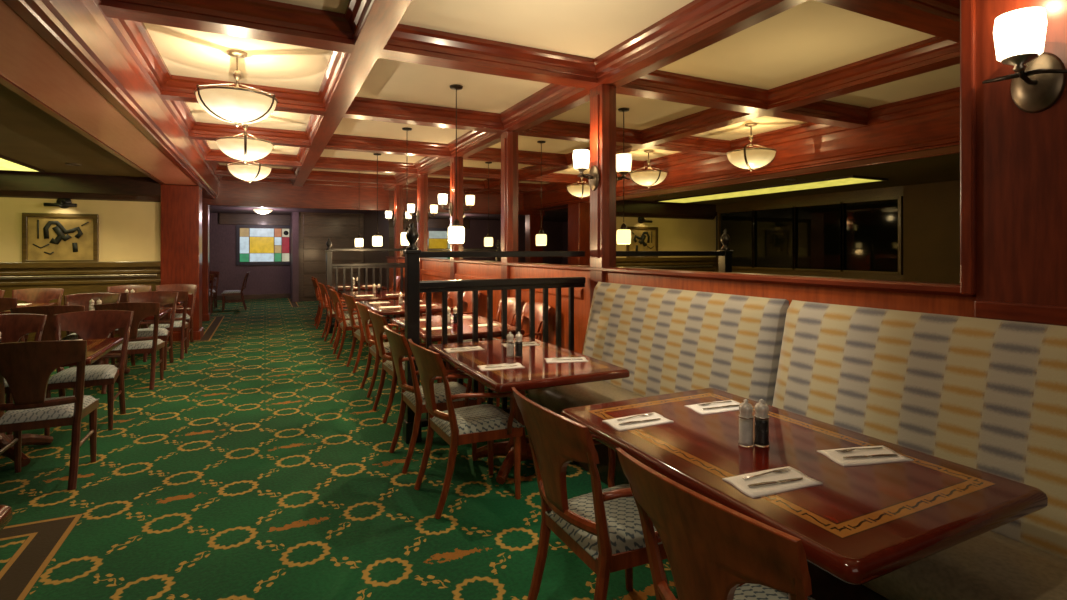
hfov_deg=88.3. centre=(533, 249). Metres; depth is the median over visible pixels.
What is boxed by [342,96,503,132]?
trim
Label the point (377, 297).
dining table
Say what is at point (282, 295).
baseboard
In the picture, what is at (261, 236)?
stained glass panel
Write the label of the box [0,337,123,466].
dining table
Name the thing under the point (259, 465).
floor
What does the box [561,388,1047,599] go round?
dining table
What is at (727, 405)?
knife
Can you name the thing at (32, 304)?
dining table
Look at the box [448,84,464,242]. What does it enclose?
pendant lamp
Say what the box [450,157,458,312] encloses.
trim
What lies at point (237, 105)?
chandelier
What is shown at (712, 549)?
dining chair
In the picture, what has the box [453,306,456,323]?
pepper shaker
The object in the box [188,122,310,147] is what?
trim
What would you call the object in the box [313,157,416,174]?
trim
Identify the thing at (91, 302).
salt shaker
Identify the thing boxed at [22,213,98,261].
framed picture
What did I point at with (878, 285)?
trim
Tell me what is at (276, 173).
trim
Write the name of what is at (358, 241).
pendant lamp
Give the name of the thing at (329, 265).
railing
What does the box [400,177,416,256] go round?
wall mirror
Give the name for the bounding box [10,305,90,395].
dining chair
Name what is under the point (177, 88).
trim
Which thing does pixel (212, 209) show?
ceiling
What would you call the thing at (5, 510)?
dining table
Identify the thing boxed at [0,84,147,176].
ceiling
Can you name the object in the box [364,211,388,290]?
wall
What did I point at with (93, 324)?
dining chair
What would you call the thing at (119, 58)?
trim
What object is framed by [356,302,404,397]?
dining chair
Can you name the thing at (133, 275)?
trim
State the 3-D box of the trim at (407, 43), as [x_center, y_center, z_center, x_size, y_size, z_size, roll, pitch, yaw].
[-0.303,-1.495,4.337,1.780,0.170,0.340,0,0,-26]
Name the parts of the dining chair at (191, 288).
backrest, seat, leg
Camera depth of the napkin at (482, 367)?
3.36 m
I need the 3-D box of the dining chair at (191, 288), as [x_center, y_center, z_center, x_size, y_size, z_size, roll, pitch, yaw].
[-5.530,1.006,8.478,0.562,0.937,0.608,0,0,-26]
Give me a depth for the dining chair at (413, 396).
3.75 m
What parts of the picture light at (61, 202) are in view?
lamp shade, wall plate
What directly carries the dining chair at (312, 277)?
on the floor
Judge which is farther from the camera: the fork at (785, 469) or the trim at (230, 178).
the trim at (230, 178)
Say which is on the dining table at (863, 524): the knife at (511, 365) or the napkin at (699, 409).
the napkin at (699, 409)
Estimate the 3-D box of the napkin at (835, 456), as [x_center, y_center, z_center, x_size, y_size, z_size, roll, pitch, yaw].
[1.154,0.717,1.921,0.277,0.006,0.144,0,0,-9]
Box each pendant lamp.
[355,235,362,246]
[372,153,381,245]
[401,127,411,244]
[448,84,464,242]
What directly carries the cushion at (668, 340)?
on the banquette at (668, 340)
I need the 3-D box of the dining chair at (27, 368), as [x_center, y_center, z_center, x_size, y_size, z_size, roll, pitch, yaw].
[-3.114,1.006,3.483,0.562,0.937,0.608,0,0,-26]
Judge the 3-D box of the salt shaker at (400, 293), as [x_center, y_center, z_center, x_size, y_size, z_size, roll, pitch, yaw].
[-1.756,0.635,7.266,0.054,0.170,0.054,0,0,-26]
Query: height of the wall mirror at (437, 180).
1.555 m
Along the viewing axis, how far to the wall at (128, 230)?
8.57 m
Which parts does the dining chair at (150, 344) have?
leg, backrest, seat frame, seat, rail, leg, leg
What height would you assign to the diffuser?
0.013 m
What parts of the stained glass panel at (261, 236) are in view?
glass, glass, glass, glass, glass, glass, glass, glass, glass, glass, glass, glass, glass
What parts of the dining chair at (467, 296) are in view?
backrest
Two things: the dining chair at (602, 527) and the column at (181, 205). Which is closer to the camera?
the dining chair at (602, 527)
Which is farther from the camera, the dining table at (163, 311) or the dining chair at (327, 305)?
the dining chair at (327, 305)
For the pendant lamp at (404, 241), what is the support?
hanging from the ceiling at (585, 28)
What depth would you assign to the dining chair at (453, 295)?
7.99 m
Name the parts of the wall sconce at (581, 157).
lamp shade, wall plate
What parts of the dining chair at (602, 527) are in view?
leg, backrest, rail, leg, seat, arm, seat frame, arm, leg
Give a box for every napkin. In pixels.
[379,306,400,307]
[421,326,452,330]
[444,346,484,351]
[469,323,498,326]
[477,363,524,370]
[502,341,539,346]
[544,357,587,362]
[602,412,673,430]
[685,400,739,414]
[722,466,822,497]
[817,445,912,465]
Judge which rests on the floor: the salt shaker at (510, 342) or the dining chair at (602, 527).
the dining chair at (602, 527)
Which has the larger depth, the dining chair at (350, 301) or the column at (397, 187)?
the column at (397, 187)
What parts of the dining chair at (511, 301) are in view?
seat, leg, backrest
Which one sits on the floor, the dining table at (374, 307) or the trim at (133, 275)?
the dining table at (374, 307)
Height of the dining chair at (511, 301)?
0.937 m
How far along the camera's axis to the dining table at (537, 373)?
3.49 m
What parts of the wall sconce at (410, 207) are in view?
lamp shade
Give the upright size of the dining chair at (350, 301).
0.937 m
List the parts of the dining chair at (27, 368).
leg, rail, backrest, seat frame, seat, leg, leg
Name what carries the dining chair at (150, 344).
on the floor
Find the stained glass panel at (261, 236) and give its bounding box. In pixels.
[236,225,289,264]
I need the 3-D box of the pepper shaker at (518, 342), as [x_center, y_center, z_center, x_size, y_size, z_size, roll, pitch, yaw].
[-0.099,0.635,3.708,0.054,0.170,0.054,0,0,-26]
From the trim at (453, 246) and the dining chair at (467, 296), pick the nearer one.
the dining chair at (467, 296)
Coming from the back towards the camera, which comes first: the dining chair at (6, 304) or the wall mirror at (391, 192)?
the wall mirror at (391, 192)
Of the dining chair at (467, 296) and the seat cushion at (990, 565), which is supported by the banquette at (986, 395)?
the seat cushion at (990, 565)
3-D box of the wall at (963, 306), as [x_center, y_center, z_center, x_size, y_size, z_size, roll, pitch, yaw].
[-0.797,0.825,7.623,0.055,1.290,12.000,0,0,-26]
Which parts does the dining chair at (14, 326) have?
seat frame, leg, backrest, leg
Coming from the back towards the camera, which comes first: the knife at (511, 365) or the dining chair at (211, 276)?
the dining chair at (211, 276)
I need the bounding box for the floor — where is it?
[0,298,737,599]
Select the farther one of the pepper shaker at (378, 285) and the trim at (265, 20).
the pepper shaker at (378, 285)
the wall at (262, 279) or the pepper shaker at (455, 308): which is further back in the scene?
the wall at (262, 279)
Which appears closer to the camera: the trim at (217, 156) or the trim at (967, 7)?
the trim at (967, 7)
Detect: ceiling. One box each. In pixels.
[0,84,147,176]
[144,0,693,174]
[209,206,369,214]
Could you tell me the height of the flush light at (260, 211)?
0.130 m
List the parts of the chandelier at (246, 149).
lamp shade, stem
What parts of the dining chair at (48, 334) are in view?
backrest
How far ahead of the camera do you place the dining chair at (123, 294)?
7.09 m
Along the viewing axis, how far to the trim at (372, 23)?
4.37 m
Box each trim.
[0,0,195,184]
[0,0,222,199]
[0,190,160,201]
[0,274,156,278]
[98,0,354,53]
[159,75,325,115]
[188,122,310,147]
[202,180,388,210]
[204,149,301,167]
[214,165,295,179]
[219,213,289,225]
[220,176,383,187]
[290,0,411,185]
[306,170,396,184]
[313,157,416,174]
[324,134,450,157]
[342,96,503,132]
[377,23,596,88]
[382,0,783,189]
[386,256,975,296]
[386,268,582,299]
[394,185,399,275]
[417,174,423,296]
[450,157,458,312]
[501,131,512,296]
[590,84,608,308]
[960,0,975,294]
[974,300,1066,325]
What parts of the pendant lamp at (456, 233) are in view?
rod, lamp shade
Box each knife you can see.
[485,365,516,367]
[619,418,660,424]
[703,405,738,408]
[747,477,802,487]
[843,454,897,457]
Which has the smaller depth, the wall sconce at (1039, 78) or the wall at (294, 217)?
the wall sconce at (1039, 78)
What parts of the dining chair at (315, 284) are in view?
backrest, leg, leg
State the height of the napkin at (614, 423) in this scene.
0.006 m
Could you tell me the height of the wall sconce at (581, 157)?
0.336 m
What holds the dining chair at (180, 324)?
on the floor
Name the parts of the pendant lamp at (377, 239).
lamp shade, rod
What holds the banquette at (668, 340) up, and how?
on the floor
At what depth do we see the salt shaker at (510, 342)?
3.69 m
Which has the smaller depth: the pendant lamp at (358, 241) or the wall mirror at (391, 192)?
the pendant lamp at (358, 241)
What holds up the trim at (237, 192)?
attached to the wall at (370, 218)
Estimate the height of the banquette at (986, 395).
1.205 m
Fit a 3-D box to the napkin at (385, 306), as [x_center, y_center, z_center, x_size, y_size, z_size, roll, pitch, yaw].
[-1.804,0.717,6.920,0.277,0.006,0.144,0,0,-26]
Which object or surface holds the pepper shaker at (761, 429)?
on the dining table at (863, 524)
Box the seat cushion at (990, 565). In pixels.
[861,531,1066,599]
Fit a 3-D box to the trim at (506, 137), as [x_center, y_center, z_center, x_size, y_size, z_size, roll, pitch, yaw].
[-0.322,0.030,6.586,0.100,2.880,0.200,0,0,-26]
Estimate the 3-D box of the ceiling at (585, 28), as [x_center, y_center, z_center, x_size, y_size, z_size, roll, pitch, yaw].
[-1.760,-1.620,5.428,4.000,0.080,15.500,0,0,-26]
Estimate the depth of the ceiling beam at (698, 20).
4.18 m
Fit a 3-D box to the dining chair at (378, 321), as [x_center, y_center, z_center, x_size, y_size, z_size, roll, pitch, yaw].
[-1.172,1.006,4.967,0.608,0.937,0.562,0,0,-28]
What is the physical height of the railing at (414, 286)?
1.690 m
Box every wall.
[0,170,160,341]
[0,197,160,261]
[209,213,289,295]
[290,212,298,301]
[299,212,363,301]
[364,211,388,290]
[387,258,975,353]
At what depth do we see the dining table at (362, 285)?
10.71 m
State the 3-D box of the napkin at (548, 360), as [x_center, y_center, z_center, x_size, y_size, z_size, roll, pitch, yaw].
[0.213,0.717,3.598,0.277,0.006,0.144,0,0,-9]
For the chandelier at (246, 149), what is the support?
hanging from the ceiling at (585, 28)
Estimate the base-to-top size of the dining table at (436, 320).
0.747 m
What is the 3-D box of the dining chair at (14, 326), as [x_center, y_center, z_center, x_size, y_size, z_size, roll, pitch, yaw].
[-4.316,1.006,4.374,0.562,0.937,0.608,0,0,-26]
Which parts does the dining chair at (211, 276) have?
backrest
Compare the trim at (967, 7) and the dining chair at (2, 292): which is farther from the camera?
the dining chair at (2, 292)
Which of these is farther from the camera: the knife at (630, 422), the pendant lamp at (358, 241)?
the pendant lamp at (358, 241)
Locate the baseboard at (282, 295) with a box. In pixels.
[209,293,289,300]
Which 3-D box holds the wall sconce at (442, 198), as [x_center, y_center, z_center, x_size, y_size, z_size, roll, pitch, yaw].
[-1.325,-0.677,8.354,0.222,0.336,0.224,0,0,21]
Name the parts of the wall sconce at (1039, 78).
lamp shade, arm, wall plate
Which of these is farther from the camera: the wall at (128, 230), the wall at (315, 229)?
the wall at (315, 229)
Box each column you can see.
[161,184,203,341]
[202,205,210,320]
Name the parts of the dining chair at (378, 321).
backrest, leg, rail, leg, seat frame, seat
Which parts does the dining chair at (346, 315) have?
backrest, leg, leg, seat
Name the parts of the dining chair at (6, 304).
backrest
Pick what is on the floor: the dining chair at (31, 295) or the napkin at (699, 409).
the dining chair at (31, 295)
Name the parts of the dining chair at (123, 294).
backrest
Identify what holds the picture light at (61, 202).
attached to the wall at (128, 230)
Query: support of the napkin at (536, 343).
on the dining table at (537, 373)
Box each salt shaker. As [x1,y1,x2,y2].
[89,299,94,310]
[399,292,402,304]
[447,306,450,323]
[506,332,513,357]
[738,399,753,447]
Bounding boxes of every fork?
[617,413,653,420]
[697,401,731,405]
[742,468,789,479]
[835,447,881,452]
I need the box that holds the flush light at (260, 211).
[253,209,272,213]
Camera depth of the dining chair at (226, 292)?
13.32 m
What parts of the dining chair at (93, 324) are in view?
leg, leg, seat, seat frame, backrest, rail, leg, leg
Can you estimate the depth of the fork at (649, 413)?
2.35 m
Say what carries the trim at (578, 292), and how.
attached to the wall at (963, 306)
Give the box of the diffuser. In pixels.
[0,158,38,171]
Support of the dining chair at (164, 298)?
on the floor
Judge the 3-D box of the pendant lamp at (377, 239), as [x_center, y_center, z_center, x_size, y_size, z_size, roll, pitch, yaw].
[-2.566,-0.823,9.041,0.162,1.515,0.162,0,0,-26]
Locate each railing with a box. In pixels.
[325,238,405,332]
[403,222,585,443]
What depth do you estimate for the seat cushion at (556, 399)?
3.87 m
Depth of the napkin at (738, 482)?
1.70 m
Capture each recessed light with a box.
[0,154,44,172]
[65,163,81,165]
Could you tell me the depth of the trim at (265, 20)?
3.50 m
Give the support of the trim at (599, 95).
attached to the wall at (370, 218)
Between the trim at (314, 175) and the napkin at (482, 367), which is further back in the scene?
the trim at (314, 175)
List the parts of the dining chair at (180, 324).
leg, rail, seat frame, seat, backrest, leg, leg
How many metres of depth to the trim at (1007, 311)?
2.05 m
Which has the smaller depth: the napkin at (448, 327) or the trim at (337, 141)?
the napkin at (448, 327)
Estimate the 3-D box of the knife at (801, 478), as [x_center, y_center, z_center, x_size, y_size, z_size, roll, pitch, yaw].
[0.746,0.712,1.687,0.205,0.008,0.017,0,0,-16]
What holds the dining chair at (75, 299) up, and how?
on the floor
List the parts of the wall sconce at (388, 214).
lamp shade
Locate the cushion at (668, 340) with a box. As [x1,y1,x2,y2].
[582,282,788,405]
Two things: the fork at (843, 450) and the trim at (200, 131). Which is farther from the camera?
the trim at (200, 131)
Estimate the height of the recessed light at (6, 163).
0.030 m
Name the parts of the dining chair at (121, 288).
backrest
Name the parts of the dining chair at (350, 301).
backrest, leg, leg, seat, seat frame, arm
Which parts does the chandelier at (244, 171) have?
lamp shade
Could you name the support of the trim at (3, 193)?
attached to the wall at (128, 230)
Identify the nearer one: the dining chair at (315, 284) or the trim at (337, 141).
the trim at (337, 141)
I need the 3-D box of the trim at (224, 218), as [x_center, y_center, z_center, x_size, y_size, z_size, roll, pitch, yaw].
[-8.265,-0.915,16.497,2.020,0.330,0.100,0,0,-26]
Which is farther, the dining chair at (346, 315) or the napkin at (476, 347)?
the dining chair at (346, 315)
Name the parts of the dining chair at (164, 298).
leg, seat, backrest, rail, seat frame, leg, leg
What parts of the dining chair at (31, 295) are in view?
backrest, leg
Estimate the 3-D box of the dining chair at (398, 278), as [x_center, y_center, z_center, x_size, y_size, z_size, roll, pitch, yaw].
[-3.028,1.006,11.319,0.608,0.937,0.562,0,0,-26]
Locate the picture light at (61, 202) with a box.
[44,198,76,207]
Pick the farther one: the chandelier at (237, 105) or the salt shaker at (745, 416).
the chandelier at (237, 105)
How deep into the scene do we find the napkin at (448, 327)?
5.02 m
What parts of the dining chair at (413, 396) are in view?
backrest, leg, rail, leg, arm, seat frame, seat, arm, leg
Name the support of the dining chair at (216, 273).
on the floor
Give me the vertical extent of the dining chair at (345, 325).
0.937 m
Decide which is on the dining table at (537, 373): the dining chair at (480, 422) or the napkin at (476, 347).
the napkin at (476, 347)
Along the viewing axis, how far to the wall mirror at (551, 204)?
5.60 m
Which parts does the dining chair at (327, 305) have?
backrest, leg, leg, seat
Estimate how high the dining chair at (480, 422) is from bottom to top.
0.937 m
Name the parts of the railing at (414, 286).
newel post, rail, rail, hand rail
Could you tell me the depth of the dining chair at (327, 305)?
8.94 m
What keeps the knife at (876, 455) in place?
on the napkin at (835, 456)
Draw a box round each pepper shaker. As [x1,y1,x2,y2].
[377,284,380,293]
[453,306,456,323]
[515,332,522,357]
[754,399,769,446]
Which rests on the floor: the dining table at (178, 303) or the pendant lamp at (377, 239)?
the dining table at (178, 303)
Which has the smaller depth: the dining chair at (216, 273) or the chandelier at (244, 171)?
the chandelier at (244, 171)
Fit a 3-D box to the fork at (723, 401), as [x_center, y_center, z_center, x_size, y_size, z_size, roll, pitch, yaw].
[0.842,0.709,2.552,0.190,0.008,0.022,0,0,-23]
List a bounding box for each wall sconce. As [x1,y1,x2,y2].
[385,211,394,226]
[407,204,418,221]
[438,194,452,215]
[573,149,598,190]
[982,7,1066,112]
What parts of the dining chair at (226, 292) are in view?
seat frame, seat, leg, backrest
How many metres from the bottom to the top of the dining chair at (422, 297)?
0.937 m
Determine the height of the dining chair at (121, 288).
0.937 m
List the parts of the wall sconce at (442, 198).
lamp shade, wall plate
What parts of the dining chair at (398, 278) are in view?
backrest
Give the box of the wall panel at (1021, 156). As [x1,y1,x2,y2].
[976,0,1066,305]
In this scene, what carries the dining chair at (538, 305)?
on the floor
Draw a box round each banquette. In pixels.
[528,282,788,485]
[772,300,1066,599]
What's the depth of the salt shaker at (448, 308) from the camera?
5.36 m
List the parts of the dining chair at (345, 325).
backrest, leg, leg, seat, seat frame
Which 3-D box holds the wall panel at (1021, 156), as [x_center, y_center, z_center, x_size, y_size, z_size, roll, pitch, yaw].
[2.516,0.030,0.783,0.100,2.880,3.200,0,0,-26]
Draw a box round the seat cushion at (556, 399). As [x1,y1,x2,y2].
[528,381,643,414]
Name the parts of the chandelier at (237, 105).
lamp shade, stem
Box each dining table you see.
[0,303,57,313]
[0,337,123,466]
[0,504,11,530]
[86,307,171,381]
[143,297,188,354]
[332,283,385,308]
[343,290,404,341]
[361,299,452,334]
[392,314,524,402]
[428,337,629,483]
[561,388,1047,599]
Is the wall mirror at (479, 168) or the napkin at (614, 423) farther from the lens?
the wall mirror at (479, 168)
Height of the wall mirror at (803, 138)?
1.555 m
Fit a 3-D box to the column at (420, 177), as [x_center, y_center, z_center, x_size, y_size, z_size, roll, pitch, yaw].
[-2.103,0.030,10.235,0.100,2.880,0.200,0,0,-26]
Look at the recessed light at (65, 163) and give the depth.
7.34 m
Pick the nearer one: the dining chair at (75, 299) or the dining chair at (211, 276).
the dining chair at (75, 299)
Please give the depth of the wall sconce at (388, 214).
11.94 m
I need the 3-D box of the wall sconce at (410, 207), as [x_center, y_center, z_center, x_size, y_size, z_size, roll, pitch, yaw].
[-2.216,-0.677,10.179,0.222,0.336,0.224,0,0,21]
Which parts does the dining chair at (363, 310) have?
backrest, leg, rail, leg, seat, arm, seat frame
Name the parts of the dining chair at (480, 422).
leg, backrest, rail, leg, arm, seat frame, seat, arm, leg, leg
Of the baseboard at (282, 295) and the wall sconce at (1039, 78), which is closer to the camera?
the wall sconce at (1039, 78)
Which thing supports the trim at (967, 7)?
attached to the wall at (963, 306)
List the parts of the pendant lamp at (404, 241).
lamp shade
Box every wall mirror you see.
[389,188,393,255]
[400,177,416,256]
[424,161,449,258]
[459,137,500,261]
[513,94,589,265]
[609,0,959,283]
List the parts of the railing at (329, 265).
newel post, rail, hand rail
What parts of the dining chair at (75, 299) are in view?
leg, seat, backrest, leg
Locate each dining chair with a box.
[0,290,4,297]
[0,298,27,341]
[0,313,46,434]
[0,340,98,489]
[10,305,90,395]
[12,288,63,341]
[44,310,133,435]
[61,293,120,369]
[85,292,127,365]
[94,302,164,393]
[107,285,151,328]
[124,291,178,373]
[143,291,187,361]
[156,284,197,346]
[209,271,219,309]
[209,274,213,312]
[221,272,249,310]
[311,278,345,328]
[312,277,342,322]
[318,283,356,340]
[326,285,367,347]
[329,289,373,358]
[343,293,392,372]
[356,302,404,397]
[368,310,441,422]
[382,276,400,317]
[383,325,476,473]
[396,292,432,332]
[408,339,524,518]
[420,291,456,347]
[432,291,479,343]
[463,297,522,379]
[483,302,550,406]
[512,387,666,599]
[616,448,814,599]
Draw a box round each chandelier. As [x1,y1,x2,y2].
[194,49,277,126]
[215,124,273,162]
[226,160,271,182]
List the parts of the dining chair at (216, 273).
backrest, leg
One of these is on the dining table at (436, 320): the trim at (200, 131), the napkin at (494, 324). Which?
the napkin at (494, 324)
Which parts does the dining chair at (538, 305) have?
leg, leg, arm, backrest, leg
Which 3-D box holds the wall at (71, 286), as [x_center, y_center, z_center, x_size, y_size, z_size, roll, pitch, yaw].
[-7.627,0.150,8.100,3.600,2.640,0.250,0,0,-26]
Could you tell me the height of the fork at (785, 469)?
0.008 m
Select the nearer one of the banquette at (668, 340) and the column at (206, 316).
the banquette at (668, 340)
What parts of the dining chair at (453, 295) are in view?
backrest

